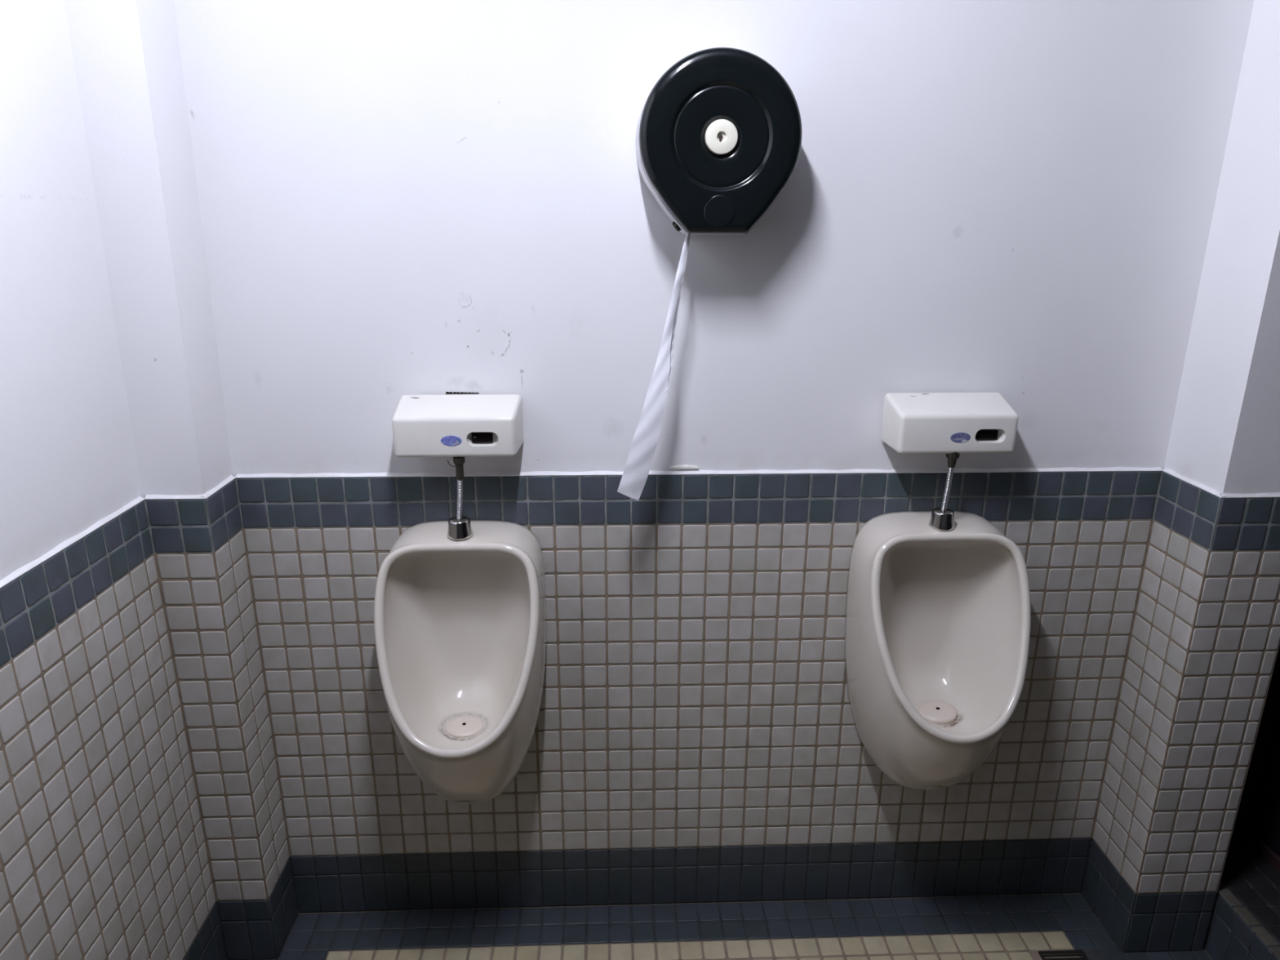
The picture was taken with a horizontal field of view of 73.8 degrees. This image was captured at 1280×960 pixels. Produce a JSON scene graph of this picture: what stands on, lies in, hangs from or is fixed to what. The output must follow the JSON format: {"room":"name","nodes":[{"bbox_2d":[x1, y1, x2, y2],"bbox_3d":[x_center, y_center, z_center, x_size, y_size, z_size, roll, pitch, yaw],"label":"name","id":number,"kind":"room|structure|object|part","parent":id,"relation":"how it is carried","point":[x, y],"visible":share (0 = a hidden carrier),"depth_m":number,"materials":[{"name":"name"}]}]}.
{"room":"public restroom","nodes":[
{"label":"public restroom","id":0,"kind":"room"},
{"bbox_2d":[0,0,297,959],"bbox_3d":[-0.784,0.072,0.805,0.131,2.386,1.607,0,17,-2],"label":"wall","id":1,"kind":"structure","parent":0,"point":[128,828],"depth_m":1.36,"materials":[{"name":"white paint"}]},
{"bbox_2d":[173,0,1253,912],"bbox_3d":[0.132,-0.172,1.602,1.811,2.386,0.007,0,17,-2],"label":"wall","id":2,"kind":"structure","parent":0,"point":[1015,199],"depth_m":1.60,"materials":[{"name":"white paint"}]},
{"bbox_2d":[391,394,523,457],"bbox_3d":[-0.331,-0.099,1.555,0.225,0.096,0.094,0,17,-2],"label":"sensor box","id":3,"kind":"object","parent":2,"relation":"attached to","point":[423,425],"visible":1,"depth_m":1.52,"materials":[{"name":"white plastic"}]},
{"bbox_2d":[373,520,546,804],"bbox_3d":[-0.334,0.405,1.612,0.306,0.596,0.283,0,17,-2],"label":"urinal","id":4,"kind":"object","parent":2,"relation":"attached to","point":[460,626],"visible":0.98,"depth_m":1.62,"materials":[{"name":"grey ceramic"}]},
{"bbox_2d":[447,457,473,540],"bbox_3d":[-0.333,0.031,1.560,0.047,0.151,0.047,0,17,-2],"label":"pipe","id":5,"kind":"object","parent":4,"relation":"on","point":[460,527],"visible":1,"depth_m":1.56,"materials":[{"name":"silver metal"}]},
{"bbox_2d":[445,391,479,394],"bbox_3d":[-0.331,-0.163,1.590,0.062,0.005,0.001,0,17,-2],"label":"plaster gap","id":6,"kind":"object","parent":2,"relation":"attached to","point":[446,393],"visible":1,"depth_m":1.59,"materials":[{"name":"black"}]},
{"bbox_2d":[669,464,698,469],"bbox_3d":[0.085,-0.026,1.647,0.056,0.008,0.005,0,17,-2],"label":"smear","id":7,"kind":"object","parent":2,"relation":"attached to","point":[677,467],"visible":1,"depth_m":1.65,"materials":[{"name":"white"}]},
{"bbox_2d":[635,47,801,234],"bbox_3d":[0.127,-0.553,1.412,0.265,0.282,0.130,0,17,-2],"label":"dispenser","id":8,"kind":"object","parent":2,"relation":"attached to","point":[718,140],"visible":1,"depth_m":1.35,"materials":[{"name":"black plastic"}]},
{"bbox_2d":[617,232,690,500],"bbox_3d":[0.026,-0.191,1.469,0.133,0.476,0.022,-5,18,-17],"label":"toilet paper","id":9,"kind":"object","parent":8,"relation":"hanging from","point":[645,440],"visible":0.97,"depth_m":1.48,"materials":[{"name":"white paper"}]},
{"bbox_3d":[0.129,-0.544,1.352,0.052,0.052,0.011,0,17,-2],"label":"knob","id":10,"kind":"part","parent":8,"relation":"part of","materials":[{"name":"beige plastic"}]},
{"bbox_2d":[844,511,1031,790],"bbox_3d":[0.575,0.388,1.641,0.306,0.596,0.283,0,17,-2],"label":"urinal","id":11,"kind":"object","parent":2,"relation":"attached to","point":[938,623],"visible":1,"depth_m":1.65,"materials":[{"name":"grey ceramic"},{"name":"plastic"}]},
{"bbox_2d":[928,452,959,531],"bbox_3d":[0.570,0.016,1.590,0.047,0.151,0.047,0,17,-2],"label":"pipe","id":12,"kind":"object","parent":11,"relation":"attached to","point":[942,518],"visible":1,"depth_m":1.59,"materials":[{"name":"silver metal"}]},
{"bbox_2d":[880,392,1018,453],"bbox_3d":[0.578,-0.106,1.587,0.225,0.096,0.094,0,17,-2],"label":"sensor box","id":13,"kind":"object","parent":2,"relation":"attached to","point":[913,423],"visible":1,"depth_m":1.55,"materials":[{"name":"white plastic"}]},
{"bbox_2d":[253,877,1212,959],"bbox_3d":[0.681,1.437,0.547,3.106,0.060,3.100,0,17,-2],"label":"floor","id":14,"kind":"structure","parent":0,"point":[995,926],"depth_m":1.87,"materials":[{"name":"blue tile"}]},
{"bbox_2d":[1037,949,1088,959],"bbox_3d":[0.903,1.024,1.782,0.098,0.003,0.098,0,17,-2],"label":"floor drain","id":15,"kind":"object","parent":14,"relation":"on","point":[1043,954],"visible":1,"depth_m":1.82,"materials":[{"name":"black metal"}]},
{"bbox_2d":[1081,0,1279,952],"bbox_3d":[1.122,-0.155,1.557,0.179,2.386,0.176,0,17,-2],"label":"wall","id":16,"kind":"structure","parent":0,"point":[1224,445],"depth_m":1.62,"materials":[{"name":"white paint"}]},
{"bbox_2d":[1231,644,1279,837],"bbox_3d":[1.724,0.261,0.222,0.925,2.386,3.000,0,17,-2],"label":"wall","id":17,"kind":"structure","parent":0,"point":[1271,712],"depth_m":1.89,"materials":[{"name":"black paint"}]},
{"bbox_2d":[1203,837,1279,959],"bbox_3d":[1.722,1.327,0.556,0.923,0.154,2.986,0,17,-2],"label":"trim","id":18,"kind":"structure","parent":17,"relation":"attached to","point":[1245,922],"depth_m":1.77,"materials":[{"name":"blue tile"}]},
{"bbox_2d":[1244,715,1279,874],"bbox_3d":[1.414,0.475,1.185,0.036,1.100,1.235,0,17,-2],"label":"wall","id":19,"kind":"structure","parent":18,"relation":"on","point":[1264,834],"depth_m":1.86,"materials":[{"name":"black laminate"}]},
{"bbox_3d":[1.412,0.986,1.344,0.036,0.030,1.235,0,17,-2],"label":"rail","id":20,"kind":"part","parent":19,"relation":"part of","materials":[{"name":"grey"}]}
]}

